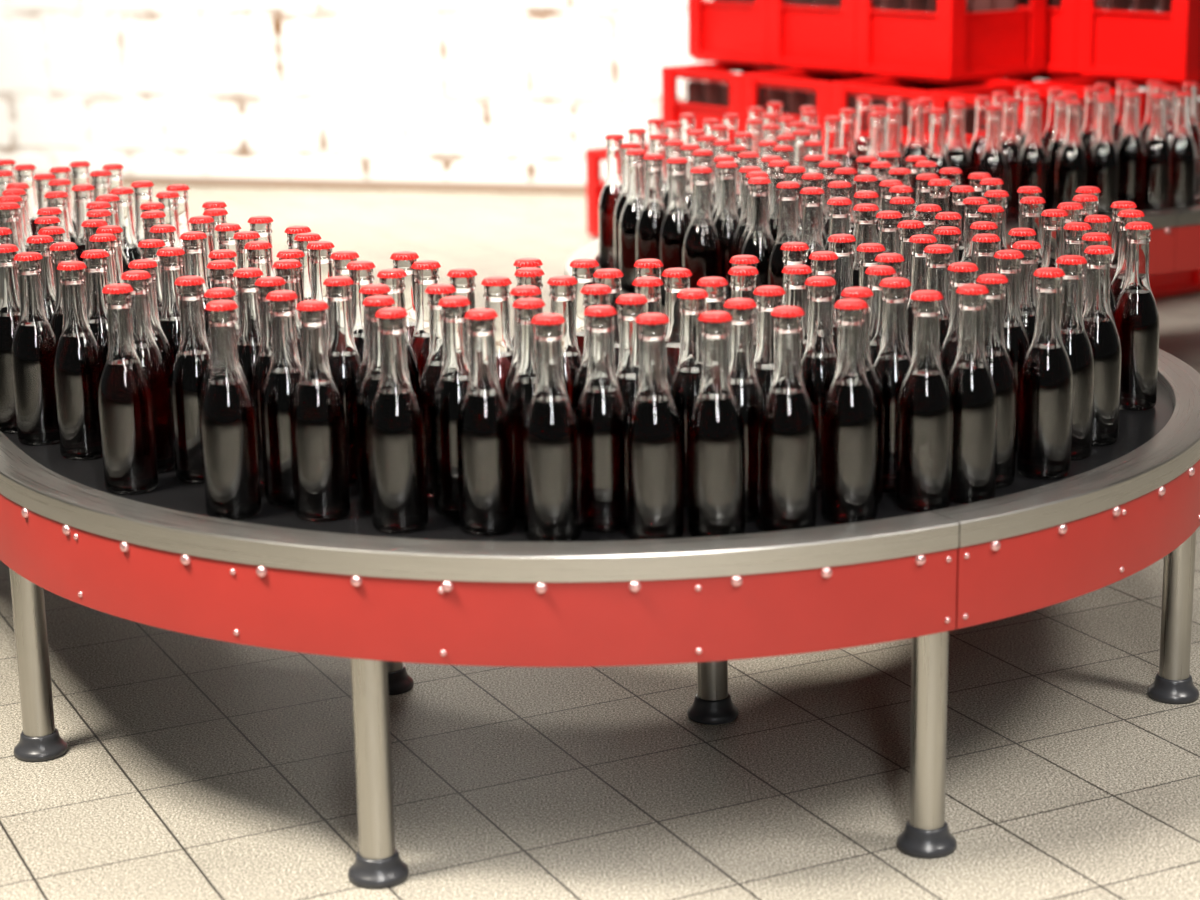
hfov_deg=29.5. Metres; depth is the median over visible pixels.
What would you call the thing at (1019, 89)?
bottle
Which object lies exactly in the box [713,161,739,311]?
bottle
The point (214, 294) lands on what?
bottle
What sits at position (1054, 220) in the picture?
bottle
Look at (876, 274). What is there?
bottle
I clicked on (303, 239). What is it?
bottle
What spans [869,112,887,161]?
bottle
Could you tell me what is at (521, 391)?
bottle
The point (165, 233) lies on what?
bottle
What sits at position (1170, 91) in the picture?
bottle
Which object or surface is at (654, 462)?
bottle
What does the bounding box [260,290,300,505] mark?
bottle
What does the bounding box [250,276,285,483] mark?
bottle
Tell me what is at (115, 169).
bottle
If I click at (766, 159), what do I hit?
bottle
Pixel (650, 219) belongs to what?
bottle
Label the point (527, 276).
bottle
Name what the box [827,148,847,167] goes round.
bottle
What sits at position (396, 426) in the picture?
bottle
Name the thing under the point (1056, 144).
bottle
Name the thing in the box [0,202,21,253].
bottle
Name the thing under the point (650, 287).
bottle
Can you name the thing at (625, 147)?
bottle
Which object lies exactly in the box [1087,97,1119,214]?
bottle
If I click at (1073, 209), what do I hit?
bottle
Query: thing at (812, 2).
bottle
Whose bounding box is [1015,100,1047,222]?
bottle
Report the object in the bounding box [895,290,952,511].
bottle
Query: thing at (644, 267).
bottle
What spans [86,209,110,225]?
bottle
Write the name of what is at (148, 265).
bottle
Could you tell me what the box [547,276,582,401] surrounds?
bottle
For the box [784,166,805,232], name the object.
bottle
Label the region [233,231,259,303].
bottle
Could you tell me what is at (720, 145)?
bottle
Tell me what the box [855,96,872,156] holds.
bottle
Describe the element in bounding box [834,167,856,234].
bottle
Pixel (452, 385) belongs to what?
bottle
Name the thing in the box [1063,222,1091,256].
bottle
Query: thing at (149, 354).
bottle
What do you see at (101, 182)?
bottle
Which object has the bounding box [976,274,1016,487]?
bottle
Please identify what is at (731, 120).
bottle
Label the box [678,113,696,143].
bottle
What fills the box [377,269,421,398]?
bottle
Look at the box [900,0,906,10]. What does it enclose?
bottle
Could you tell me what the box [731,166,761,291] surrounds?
bottle
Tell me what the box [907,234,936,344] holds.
bottle
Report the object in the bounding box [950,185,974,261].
bottle
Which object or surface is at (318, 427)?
bottle
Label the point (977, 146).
bottle
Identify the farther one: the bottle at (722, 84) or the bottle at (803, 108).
the bottle at (722, 84)
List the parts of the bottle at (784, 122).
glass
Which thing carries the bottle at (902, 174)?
on the conveyor
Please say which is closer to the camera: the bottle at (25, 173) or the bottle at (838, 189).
the bottle at (838, 189)
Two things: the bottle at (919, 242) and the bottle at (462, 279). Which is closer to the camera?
the bottle at (462, 279)
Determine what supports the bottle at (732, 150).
on the conveyor
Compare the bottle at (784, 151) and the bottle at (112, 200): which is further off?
the bottle at (784, 151)
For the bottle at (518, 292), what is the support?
on the conveyor
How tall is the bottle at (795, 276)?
0.300 m
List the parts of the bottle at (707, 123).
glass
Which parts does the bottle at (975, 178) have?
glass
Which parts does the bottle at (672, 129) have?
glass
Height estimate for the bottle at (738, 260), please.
0.300 m
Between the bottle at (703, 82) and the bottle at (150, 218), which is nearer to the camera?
the bottle at (150, 218)
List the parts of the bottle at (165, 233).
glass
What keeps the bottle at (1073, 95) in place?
on the conveyor
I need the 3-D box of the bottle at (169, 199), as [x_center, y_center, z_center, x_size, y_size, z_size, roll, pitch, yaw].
[-0.797,-0.332,4.249,0.077,0.300,0.077,-2,14,-2]
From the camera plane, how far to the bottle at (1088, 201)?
3.94 m
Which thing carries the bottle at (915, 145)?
on the conveyor
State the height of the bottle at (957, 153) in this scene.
0.300 m
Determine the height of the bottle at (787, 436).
0.300 m
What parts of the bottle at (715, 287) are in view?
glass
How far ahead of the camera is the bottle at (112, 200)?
4.18 m
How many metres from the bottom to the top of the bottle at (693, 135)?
0.300 m
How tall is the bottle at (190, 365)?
0.300 m
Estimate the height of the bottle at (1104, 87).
0.300 m
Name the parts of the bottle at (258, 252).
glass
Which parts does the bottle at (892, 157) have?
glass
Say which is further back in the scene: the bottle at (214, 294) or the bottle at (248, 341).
the bottle at (248, 341)
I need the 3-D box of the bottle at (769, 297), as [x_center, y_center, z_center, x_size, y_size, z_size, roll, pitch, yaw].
[0.236,-0.078,3.166,0.077,0.300,0.077,-14,19,-42]
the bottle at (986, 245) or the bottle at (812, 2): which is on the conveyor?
the bottle at (986, 245)
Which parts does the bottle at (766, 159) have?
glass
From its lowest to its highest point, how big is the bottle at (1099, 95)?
0.300 m
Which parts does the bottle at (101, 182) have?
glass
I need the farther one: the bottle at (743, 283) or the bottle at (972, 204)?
the bottle at (972, 204)
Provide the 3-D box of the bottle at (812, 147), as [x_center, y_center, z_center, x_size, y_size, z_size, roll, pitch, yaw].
[0.456,-0.508,4.855,0.077,0.300,0.077,8,17,32]
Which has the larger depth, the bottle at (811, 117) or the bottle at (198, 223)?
the bottle at (811, 117)
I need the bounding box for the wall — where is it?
[0,0,1199,194]
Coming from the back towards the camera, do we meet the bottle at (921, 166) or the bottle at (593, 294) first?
the bottle at (921, 166)
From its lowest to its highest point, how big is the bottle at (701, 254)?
0.300 m
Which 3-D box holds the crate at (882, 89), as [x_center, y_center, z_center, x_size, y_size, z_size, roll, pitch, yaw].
[1.034,-0.997,7.209,0.416,0.331,0.446,-11,17,-34]
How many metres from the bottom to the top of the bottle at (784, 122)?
0.300 m
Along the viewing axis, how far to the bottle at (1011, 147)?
5.66 m
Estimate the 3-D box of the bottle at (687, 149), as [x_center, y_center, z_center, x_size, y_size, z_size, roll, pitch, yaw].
[0.193,-0.497,4.831,0.077,0.300,0.077,5,15,21]
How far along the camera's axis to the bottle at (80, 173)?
4.70 m
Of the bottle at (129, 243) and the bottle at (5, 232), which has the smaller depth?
the bottle at (5, 232)
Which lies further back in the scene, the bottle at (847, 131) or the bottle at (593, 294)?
the bottle at (847, 131)
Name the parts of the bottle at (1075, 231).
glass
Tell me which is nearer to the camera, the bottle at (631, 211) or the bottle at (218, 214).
the bottle at (218, 214)
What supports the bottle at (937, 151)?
on the conveyor
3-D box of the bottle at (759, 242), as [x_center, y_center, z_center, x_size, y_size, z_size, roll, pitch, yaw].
[0.300,-0.362,4.287,0.077,0.300,0.077,-14,19,-42]
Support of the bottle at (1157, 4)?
in the crate at (1142, 44)
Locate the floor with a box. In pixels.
[0,183,1199,899]
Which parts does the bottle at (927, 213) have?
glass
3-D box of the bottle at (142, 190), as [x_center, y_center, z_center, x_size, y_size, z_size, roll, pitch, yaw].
[-0.875,-0.369,4.403,0.077,0.300,0.077,-9,16,-28]
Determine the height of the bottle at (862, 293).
0.300 m
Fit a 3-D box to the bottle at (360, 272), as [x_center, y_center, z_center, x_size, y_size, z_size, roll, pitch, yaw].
[-0.355,-0.135,3.437,0.077,0.300,0.077,1,14,10]
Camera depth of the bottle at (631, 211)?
4.73 m
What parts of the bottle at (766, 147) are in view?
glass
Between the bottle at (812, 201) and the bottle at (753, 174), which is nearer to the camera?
the bottle at (812, 201)
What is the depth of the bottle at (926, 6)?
7.21 m
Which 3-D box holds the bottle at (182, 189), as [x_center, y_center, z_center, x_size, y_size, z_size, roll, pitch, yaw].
[-0.796,-0.356,4.343,0.077,0.300,0.077,-7,15,-21]
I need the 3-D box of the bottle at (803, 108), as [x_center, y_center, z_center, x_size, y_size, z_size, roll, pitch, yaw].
[0.509,-0.691,5.576,0.077,0.300,0.077,11,19,40]
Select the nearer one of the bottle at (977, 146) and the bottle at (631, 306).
the bottle at (631, 306)
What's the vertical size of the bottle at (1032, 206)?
0.300 m
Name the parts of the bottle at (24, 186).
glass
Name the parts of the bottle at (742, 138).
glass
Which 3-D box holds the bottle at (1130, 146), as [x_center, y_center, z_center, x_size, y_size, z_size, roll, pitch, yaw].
[1.343,-0.755,5.766,0.077,0.300,0.077,7,16,30]
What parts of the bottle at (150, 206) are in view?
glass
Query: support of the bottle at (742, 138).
on the conveyor
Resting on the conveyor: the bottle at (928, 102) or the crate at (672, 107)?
the bottle at (928, 102)
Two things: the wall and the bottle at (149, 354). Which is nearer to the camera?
the bottle at (149, 354)
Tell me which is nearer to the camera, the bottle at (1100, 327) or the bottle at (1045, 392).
the bottle at (1045, 392)
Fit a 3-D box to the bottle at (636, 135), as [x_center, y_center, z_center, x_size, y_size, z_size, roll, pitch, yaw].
[0.086,-0.577,5.155,0.077,0.300,0.077,0,14,4]
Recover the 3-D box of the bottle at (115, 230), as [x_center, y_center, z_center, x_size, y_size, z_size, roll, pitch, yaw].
[-0.815,-0.227,3.834,0.077,0.300,0.077,-10,17,-31]
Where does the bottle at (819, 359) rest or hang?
on the conveyor
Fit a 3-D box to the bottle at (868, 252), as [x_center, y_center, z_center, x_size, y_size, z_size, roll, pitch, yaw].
[0.416,-0.168,3.508,0.077,0.300,0.077,7,16,30]
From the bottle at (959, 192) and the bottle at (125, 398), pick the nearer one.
the bottle at (125, 398)
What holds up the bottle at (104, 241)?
on the conveyor
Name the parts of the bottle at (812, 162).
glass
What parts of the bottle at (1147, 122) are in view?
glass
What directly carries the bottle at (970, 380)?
on the conveyor
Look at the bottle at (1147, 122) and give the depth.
6.03 m
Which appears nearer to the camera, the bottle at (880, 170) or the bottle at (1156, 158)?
the bottle at (880, 170)
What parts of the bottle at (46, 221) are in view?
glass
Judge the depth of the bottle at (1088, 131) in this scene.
5.87 m
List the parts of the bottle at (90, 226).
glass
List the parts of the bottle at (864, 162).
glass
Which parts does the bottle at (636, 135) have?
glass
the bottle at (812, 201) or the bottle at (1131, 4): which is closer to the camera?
the bottle at (812, 201)
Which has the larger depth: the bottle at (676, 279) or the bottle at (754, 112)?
the bottle at (754, 112)
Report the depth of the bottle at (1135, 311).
3.65 m
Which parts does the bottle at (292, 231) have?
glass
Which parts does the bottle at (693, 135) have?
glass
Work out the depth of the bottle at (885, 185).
4.17 m
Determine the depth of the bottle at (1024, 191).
4.06 m
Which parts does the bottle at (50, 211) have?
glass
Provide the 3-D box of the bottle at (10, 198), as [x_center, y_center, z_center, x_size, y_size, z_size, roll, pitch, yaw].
[-1.084,-0.322,4.232,0.077,0.300,0.077,3,15,16]
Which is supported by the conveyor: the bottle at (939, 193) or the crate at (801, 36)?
the bottle at (939, 193)
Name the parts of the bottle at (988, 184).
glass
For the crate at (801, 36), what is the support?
on the crate at (802, 81)
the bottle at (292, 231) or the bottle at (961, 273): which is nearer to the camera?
the bottle at (961, 273)
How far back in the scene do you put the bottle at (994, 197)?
4.01 m
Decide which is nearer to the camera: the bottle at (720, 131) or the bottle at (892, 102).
the bottle at (720, 131)
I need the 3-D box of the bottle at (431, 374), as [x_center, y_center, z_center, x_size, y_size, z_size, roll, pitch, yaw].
[-0.221,-0.085,3.227,0.077,0.300,0.077,-2,14,-2]
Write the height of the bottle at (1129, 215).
0.300 m
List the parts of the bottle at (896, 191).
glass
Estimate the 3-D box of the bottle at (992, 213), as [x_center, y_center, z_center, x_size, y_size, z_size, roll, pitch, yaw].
[0.663,-0.267,3.882,0.077,0.300,0.077,-1,14,-2]
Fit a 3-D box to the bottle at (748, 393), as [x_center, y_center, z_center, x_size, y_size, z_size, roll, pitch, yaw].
[0.190,-0.055,3.078,0.077,0.300,0.077,-2,14,-2]
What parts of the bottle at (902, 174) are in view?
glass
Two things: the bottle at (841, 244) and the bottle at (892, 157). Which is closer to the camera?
the bottle at (841, 244)
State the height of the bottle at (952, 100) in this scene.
0.300 m
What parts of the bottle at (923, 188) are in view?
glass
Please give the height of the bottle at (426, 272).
0.300 m
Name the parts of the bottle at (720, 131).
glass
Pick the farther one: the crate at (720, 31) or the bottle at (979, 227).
the crate at (720, 31)
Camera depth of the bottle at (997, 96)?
5.79 m
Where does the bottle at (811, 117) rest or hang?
on the conveyor
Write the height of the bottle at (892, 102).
0.300 m
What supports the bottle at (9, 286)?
on the conveyor
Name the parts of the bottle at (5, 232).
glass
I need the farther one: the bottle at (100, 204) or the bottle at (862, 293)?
the bottle at (100, 204)
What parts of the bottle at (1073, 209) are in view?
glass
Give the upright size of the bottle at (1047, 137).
0.300 m
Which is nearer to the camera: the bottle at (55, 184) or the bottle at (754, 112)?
the bottle at (55, 184)
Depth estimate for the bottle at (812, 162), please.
4.56 m
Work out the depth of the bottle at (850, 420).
3.04 m
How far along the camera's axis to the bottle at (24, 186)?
4.37 m
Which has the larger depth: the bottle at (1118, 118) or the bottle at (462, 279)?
the bottle at (1118, 118)
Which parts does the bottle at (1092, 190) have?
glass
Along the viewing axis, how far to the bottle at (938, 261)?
3.44 m
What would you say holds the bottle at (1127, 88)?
on the conveyor
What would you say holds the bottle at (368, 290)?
on the conveyor
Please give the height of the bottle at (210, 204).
0.300 m
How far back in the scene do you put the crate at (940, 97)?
6.85 m
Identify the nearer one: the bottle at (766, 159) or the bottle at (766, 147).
the bottle at (766, 159)
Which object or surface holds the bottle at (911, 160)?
on the conveyor
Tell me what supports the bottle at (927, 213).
on the conveyor
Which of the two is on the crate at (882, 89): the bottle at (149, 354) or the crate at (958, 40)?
the crate at (958, 40)
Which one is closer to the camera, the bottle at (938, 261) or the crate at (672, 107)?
the bottle at (938, 261)
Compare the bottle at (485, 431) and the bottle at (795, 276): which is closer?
the bottle at (485, 431)
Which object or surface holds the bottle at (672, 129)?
on the conveyor
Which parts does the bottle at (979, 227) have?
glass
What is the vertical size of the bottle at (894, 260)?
0.300 m
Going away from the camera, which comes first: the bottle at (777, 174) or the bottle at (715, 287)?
the bottle at (715, 287)
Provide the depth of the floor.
3.49 m
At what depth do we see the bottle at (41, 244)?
3.71 m
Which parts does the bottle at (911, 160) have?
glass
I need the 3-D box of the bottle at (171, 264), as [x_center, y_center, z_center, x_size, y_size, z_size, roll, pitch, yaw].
[-0.668,-0.169,3.595,0.077,0.300,0.077,3,15,14]
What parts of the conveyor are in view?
leg, leg, leg, panel, steel rail, steel rail, leg, leg, steel rail, panel, panel, steel rail, leg, steel rail, panel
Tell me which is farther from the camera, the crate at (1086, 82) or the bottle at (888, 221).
the crate at (1086, 82)
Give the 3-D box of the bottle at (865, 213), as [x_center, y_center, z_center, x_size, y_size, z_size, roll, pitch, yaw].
[0.457,-0.274,3.924,0.077,0.300,0.077,1,14,8]
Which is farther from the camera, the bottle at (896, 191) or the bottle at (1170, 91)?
the bottle at (1170, 91)
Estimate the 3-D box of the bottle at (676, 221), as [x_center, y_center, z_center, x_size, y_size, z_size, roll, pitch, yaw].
[0.158,-0.441,4.611,0.077,0.300,0.077,0,14,5]
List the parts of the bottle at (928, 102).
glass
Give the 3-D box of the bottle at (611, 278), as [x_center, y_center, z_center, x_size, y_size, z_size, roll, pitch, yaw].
[0.015,-0.115,3.326,0.077,0.300,0.077,-4,14,-10]
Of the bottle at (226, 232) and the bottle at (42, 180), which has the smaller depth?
the bottle at (226, 232)
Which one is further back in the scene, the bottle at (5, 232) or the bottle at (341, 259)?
the bottle at (5, 232)
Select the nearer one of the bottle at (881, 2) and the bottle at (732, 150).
the bottle at (732, 150)
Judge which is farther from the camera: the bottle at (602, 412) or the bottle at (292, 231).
the bottle at (292, 231)
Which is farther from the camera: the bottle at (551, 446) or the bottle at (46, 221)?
the bottle at (46, 221)
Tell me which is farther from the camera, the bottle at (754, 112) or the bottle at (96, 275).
the bottle at (754, 112)
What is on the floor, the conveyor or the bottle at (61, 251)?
the conveyor
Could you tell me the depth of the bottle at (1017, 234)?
3.58 m
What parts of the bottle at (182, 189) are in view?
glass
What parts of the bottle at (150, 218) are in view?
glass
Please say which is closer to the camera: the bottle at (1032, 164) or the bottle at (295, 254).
the bottle at (295, 254)
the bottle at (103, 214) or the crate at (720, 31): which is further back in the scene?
the crate at (720, 31)
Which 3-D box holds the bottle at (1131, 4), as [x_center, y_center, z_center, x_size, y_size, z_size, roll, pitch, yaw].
[1.664,-1.329,7.116,0.077,0.300,0.077,2,14,12]
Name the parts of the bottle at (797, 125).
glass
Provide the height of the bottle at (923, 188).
0.300 m
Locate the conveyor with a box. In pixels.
[0,196,1199,888]
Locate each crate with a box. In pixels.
[585,143,648,237]
[661,62,822,133]
[688,0,789,66]
[742,70,912,155]
[768,0,878,73]
[831,77,1025,145]
[855,0,1046,82]
[929,83,1116,148]
[940,73,1109,99]
[1017,0,1101,75]
[1031,77,1199,129]
[1075,0,1199,84]
[1149,269,1199,299]
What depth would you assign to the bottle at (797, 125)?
5.18 m
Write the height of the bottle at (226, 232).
0.300 m
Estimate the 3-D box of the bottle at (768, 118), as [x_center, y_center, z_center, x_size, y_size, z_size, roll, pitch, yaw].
[0.407,-0.650,5.421,0.077,0.300,0.077,-7,15,-22]
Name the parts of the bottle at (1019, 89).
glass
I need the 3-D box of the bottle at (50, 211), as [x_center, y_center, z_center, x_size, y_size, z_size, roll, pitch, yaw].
[-0.972,-0.282,4.064,0.077,0.300,0.077,-2,14,-4]
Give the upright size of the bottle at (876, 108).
0.300 m
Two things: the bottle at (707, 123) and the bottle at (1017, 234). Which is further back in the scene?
the bottle at (707, 123)
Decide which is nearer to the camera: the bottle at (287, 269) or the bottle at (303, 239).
the bottle at (287, 269)
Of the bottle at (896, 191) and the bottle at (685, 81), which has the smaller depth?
the bottle at (896, 191)
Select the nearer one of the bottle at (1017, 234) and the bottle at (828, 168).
the bottle at (1017, 234)
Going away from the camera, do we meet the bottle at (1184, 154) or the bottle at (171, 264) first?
the bottle at (171, 264)
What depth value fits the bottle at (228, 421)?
3.11 m
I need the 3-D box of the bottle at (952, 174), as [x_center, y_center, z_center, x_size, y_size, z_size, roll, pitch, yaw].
[0.671,-0.392,4.375,0.077,0.300,0.077,0,14,5]
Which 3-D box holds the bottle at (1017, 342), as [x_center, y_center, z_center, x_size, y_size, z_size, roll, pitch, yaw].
[0.611,-0.150,3.424,0.077,0.300,0.077,0,14,3]
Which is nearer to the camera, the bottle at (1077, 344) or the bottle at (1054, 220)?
the bottle at (1077, 344)
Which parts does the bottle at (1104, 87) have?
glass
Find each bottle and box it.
[0,159,15,182]
[0,170,12,196]
[0,195,25,252]
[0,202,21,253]
[0,227,11,243]
[0,244,19,433]
[2,189,28,251]
[6,183,32,236]
[11,252,58,445]
[14,164,37,235]
[26,235,55,322]
[33,173,55,234]
[34,216,60,234]
[37,207,61,226]
[38,227,64,280]
[44,191,78,260]
[48,179,75,242]
[49,166,75,233]
[50,242,77,340]
[54,261,104,459]
[69,161,90,219]
[72,184,94,275]
[81,219,107,290]
[81,249,108,363]
[84,201,110,283]
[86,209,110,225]
[89,170,111,201]
[89,233,117,284]
[96,195,130,271]
[96,226,123,283]
[98,284,157,494]
[102,163,123,194]
[110,187,140,262]
[121,270,174,472]
[128,259,173,381]
[131,181,153,243]
[138,239,165,318]
[140,202,164,218]
[140,211,165,239]
[150,225,175,247]
[156,191,184,275]
[156,247,184,360]
[166,184,190,246]
[170,276,209,483]
[180,231,208,333]
[188,216,213,288]
[199,288,253,475]
[200,300,261,520]
[202,201,226,215]
[203,208,227,249]
[206,249,238,338]
[207,260,238,347]
[215,223,240,292]
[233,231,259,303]
[233,268,263,382]
[244,241,271,277]
[247,216,275,275]
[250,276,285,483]
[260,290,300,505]
[273,259,301,364]
[276,249,304,301]
[284,226,310,249]
[290,300,349,521]
[294,233,320,300]
[307,241,334,336]
[323,276,361,484]
[327,251,358,340]
[346,260,375,358]
[353,284,390,491]
[356,295,394,513]
[368,307,428,532]
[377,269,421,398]
[390,251,418,340]
[410,260,440,373]
[418,284,456,496]
[431,296,470,516]
[447,268,476,310]
[456,308,515,535]
[481,276,513,391]
[502,286,541,398]
[506,298,544,519]
[511,258,542,346]
[513,267,543,348]
[522,313,581,541]
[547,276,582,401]
[570,258,598,356]
[571,284,617,413]
[576,305,628,531]
[593,269,623,368]
[598,134,623,268]
[614,142,640,269]
[616,294,647,411]
[619,149,646,293]
[625,313,683,539]
[627,128,646,149]
[632,277,672,387]
[634,259,663,313]
[636,154,666,274]
[646,118,664,153]
[649,134,668,192]
[659,157,690,305]
[662,268,691,374]
[663,122,681,139]
[663,140,684,209]
[669,288,708,506]
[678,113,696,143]
[680,144,700,209]
[682,79,692,102]
[682,167,721,288]
[686,130,705,144]
[687,311,745,536]
[689,150,713,216]
[697,135,716,191]
[697,277,727,311]
[700,80,711,104]
[702,119,720,134]
[710,125,728,139]
[712,140,732,203]
[712,156,739,221]
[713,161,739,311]
[719,82,729,106]
[721,114,739,144]
[724,298,765,521]
[725,145,745,205]
[728,266,758,358]
[730,255,758,319]
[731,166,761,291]
[734,132,753,151]
[737,152,758,217]
[738,171,774,254]
[740,177,774,287]
[745,119,763,166]
[747,107,764,140]
[754,285,784,397]
[758,140,777,171]
[758,306,816,531]
[761,124,780,142]
[761,156,782,204]
[762,113,779,140]
[764,87,775,111]
[766,102,783,133]
[767,181,800,287]
[768,160,789,240]
[773,145,793,166]
[776,135,795,165]
[778,117,796,134]
[780,242,808,305]
[782,264,811,358]
[784,89,795,114]
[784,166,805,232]
[789,121,807,133]
[791,130,810,173]
[799,106,816,120]
[799,173,827,244]
[800,187,825,276]
[801,111,818,124]
[801,276,836,489]
[803,155,825,172]
[804,125,822,140]
[804,140,823,172]
[806,91,815,105]
[809,0,814,6]
[809,251,837,353]
[819,161,840,235]
[821,298,878,523]
[823,116,841,160]
[824,181,853,250]
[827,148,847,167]
[827,198,851,250]
[828,234,855,315]
[829,0,834,7]
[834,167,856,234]
[838,108,857,204]
[841,287,883,502]
[852,175,877,245]
[853,191,878,261]
[853,203,878,286]
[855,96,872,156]
[856,156,877,174]
[856,243,884,287]
[865,265,895,363]
[866,105,886,155]
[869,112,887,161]
[869,161,891,233]
[873,277,911,492]
[875,253,911,356]
[876,180,902,242]
[876,211,901,253]
[878,0,884,9]
[879,151,900,179]
[884,108,906,167]
[886,97,905,153]
[889,168,911,185]
[889,186,912,209]
[889,197,914,234]
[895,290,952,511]
[897,220,924,302]
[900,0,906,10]
[902,101,927,166]
[905,155,927,218]
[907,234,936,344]
[912,161,936,219]
[912,244,952,350]
[916,173,939,217]
[916,204,941,236]
[917,98,933,150]
[922,0,929,12]
[926,108,950,178]
[928,179,951,212]
[933,226,960,288]
[935,212,961,261]
[939,167,961,211]
[940,262,977,378]
[945,98,970,158]
[946,103,971,185]
[947,284,997,503]
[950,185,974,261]
[960,197,987,262]
[968,172,991,196]
[969,96,991,172]
[970,221,997,262]
[972,234,1000,283]
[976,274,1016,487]
[977,105,1008,224]
[978,205,1003,250]
[980,178,1003,197]
[984,190,1008,249]
[992,92,1008,136]
[994,250,1030,450]
[1001,97,1021,219]
[1008,228,1035,249]
[1012,240,1040,343]
[1014,86,1030,138]
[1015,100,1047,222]
[1016,267,1072,479]
[1017,186,1041,227]
[1018,90,1044,149]
[1020,196,1045,268]
[1041,209,1067,267]
[1042,87,1063,153]
[1046,96,1070,208]
[1055,99,1087,208]
[1056,255,1094,460]
[1057,202,1082,254]
[1061,92,1078,98]
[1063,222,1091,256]
[1072,194,1097,222]
[1076,186,1100,214]
[1081,87,1100,155]
[1082,232,1116,326]
[1083,245,1120,445]
[1084,215,1115,310]
[1087,93,1115,183]
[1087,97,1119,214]
[1094,0,1109,50]
[1094,83,1113,138]
[1110,201,1136,282]
[1111,209,1144,299]
[1113,80,1131,140]
[1113,221,1159,409]
[1115,85,1142,146]
[1117,92,1143,209]
[1126,0,1135,10]
[1139,93,1171,210]
[1140,80,1162,142]
[1144,84,1168,144]
[1152,0,1161,12]
[1162,87,1178,141]
[1169,92,1196,208]
[1182,82,1199,196]
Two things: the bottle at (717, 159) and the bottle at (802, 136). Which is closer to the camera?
the bottle at (717, 159)
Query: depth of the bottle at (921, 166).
4.44 m
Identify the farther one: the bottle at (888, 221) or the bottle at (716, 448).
the bottle at (888, 221)
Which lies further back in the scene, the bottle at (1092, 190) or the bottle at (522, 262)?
the bottle at (1092, 190)
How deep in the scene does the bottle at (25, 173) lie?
4.67 m
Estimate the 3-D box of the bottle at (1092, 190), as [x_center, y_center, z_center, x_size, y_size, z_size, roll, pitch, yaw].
[0.871,-0.322,4.085,0.077,0.300,0.077,12,19,43]
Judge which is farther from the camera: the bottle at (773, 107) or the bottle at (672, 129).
the bottle at (773, 107)
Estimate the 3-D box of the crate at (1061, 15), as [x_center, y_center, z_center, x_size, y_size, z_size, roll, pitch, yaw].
[1.549,-1.425,7.511,0.416,0.331,0.446,-11,17,-34]
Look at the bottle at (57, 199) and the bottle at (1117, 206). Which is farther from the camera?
the bottle at (57, 199)
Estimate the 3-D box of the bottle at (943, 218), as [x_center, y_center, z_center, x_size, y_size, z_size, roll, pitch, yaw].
[0.580,-0.248,3.812,0.077,0.300,0.077,11,18,39]
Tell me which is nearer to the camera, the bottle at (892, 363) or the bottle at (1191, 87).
the bottle at (892, 363)
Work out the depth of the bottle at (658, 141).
4.99 m
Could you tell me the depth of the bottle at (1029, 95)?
5.82 m
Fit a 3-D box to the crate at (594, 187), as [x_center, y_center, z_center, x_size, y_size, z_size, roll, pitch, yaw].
[0.248,-0.946,8.425,0.416,0.331,0.446,-11,17,-34]
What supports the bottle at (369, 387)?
on the conveyor
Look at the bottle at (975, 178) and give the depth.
4.25 m
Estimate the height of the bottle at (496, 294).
0.300 m
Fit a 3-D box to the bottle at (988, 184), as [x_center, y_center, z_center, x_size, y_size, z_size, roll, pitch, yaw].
[0.722,-0.352,4.215,0.077,0.300,0.077,-4,14,-11]
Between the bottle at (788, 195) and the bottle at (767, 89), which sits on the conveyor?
the bottle at (788, 195)
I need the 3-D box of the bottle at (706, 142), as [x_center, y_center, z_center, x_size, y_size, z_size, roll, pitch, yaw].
[0.236,-0.537,4.984,0.077,0.300,0.077,-10,17,-31]
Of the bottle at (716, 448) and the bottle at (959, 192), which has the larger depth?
the bottle at (959, 192)
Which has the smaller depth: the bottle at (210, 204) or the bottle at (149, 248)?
the bottle at (149, 248)
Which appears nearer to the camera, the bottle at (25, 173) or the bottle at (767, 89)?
the bottle at (25, 173)
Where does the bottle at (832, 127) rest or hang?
on the conveyor
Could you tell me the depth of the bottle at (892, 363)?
3.18 m
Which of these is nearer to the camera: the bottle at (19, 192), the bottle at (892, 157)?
the bottle at (19, 192)
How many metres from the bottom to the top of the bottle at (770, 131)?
0.300 m
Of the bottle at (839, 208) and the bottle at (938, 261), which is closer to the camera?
the bottle at (938, 261)
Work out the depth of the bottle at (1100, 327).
3.42 m
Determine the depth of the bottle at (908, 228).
3.69 m
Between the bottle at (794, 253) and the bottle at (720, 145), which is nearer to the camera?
the bottle at (794, 253)
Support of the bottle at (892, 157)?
on the conveyor
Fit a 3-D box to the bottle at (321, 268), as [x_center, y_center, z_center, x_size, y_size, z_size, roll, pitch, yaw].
[-0.439,-0.183,3.631,0.077,0.300,0.077,4,15,21]
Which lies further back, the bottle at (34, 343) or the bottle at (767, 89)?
the bottle at (767, 89)
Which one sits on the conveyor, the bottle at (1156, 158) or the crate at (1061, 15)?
the bottle at (1156, 158)
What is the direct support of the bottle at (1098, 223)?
on the conveyor
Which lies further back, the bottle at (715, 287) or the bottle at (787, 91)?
the bottle at (787, 91)
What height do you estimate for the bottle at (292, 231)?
0.300 m
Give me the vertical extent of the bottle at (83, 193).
0.300 m

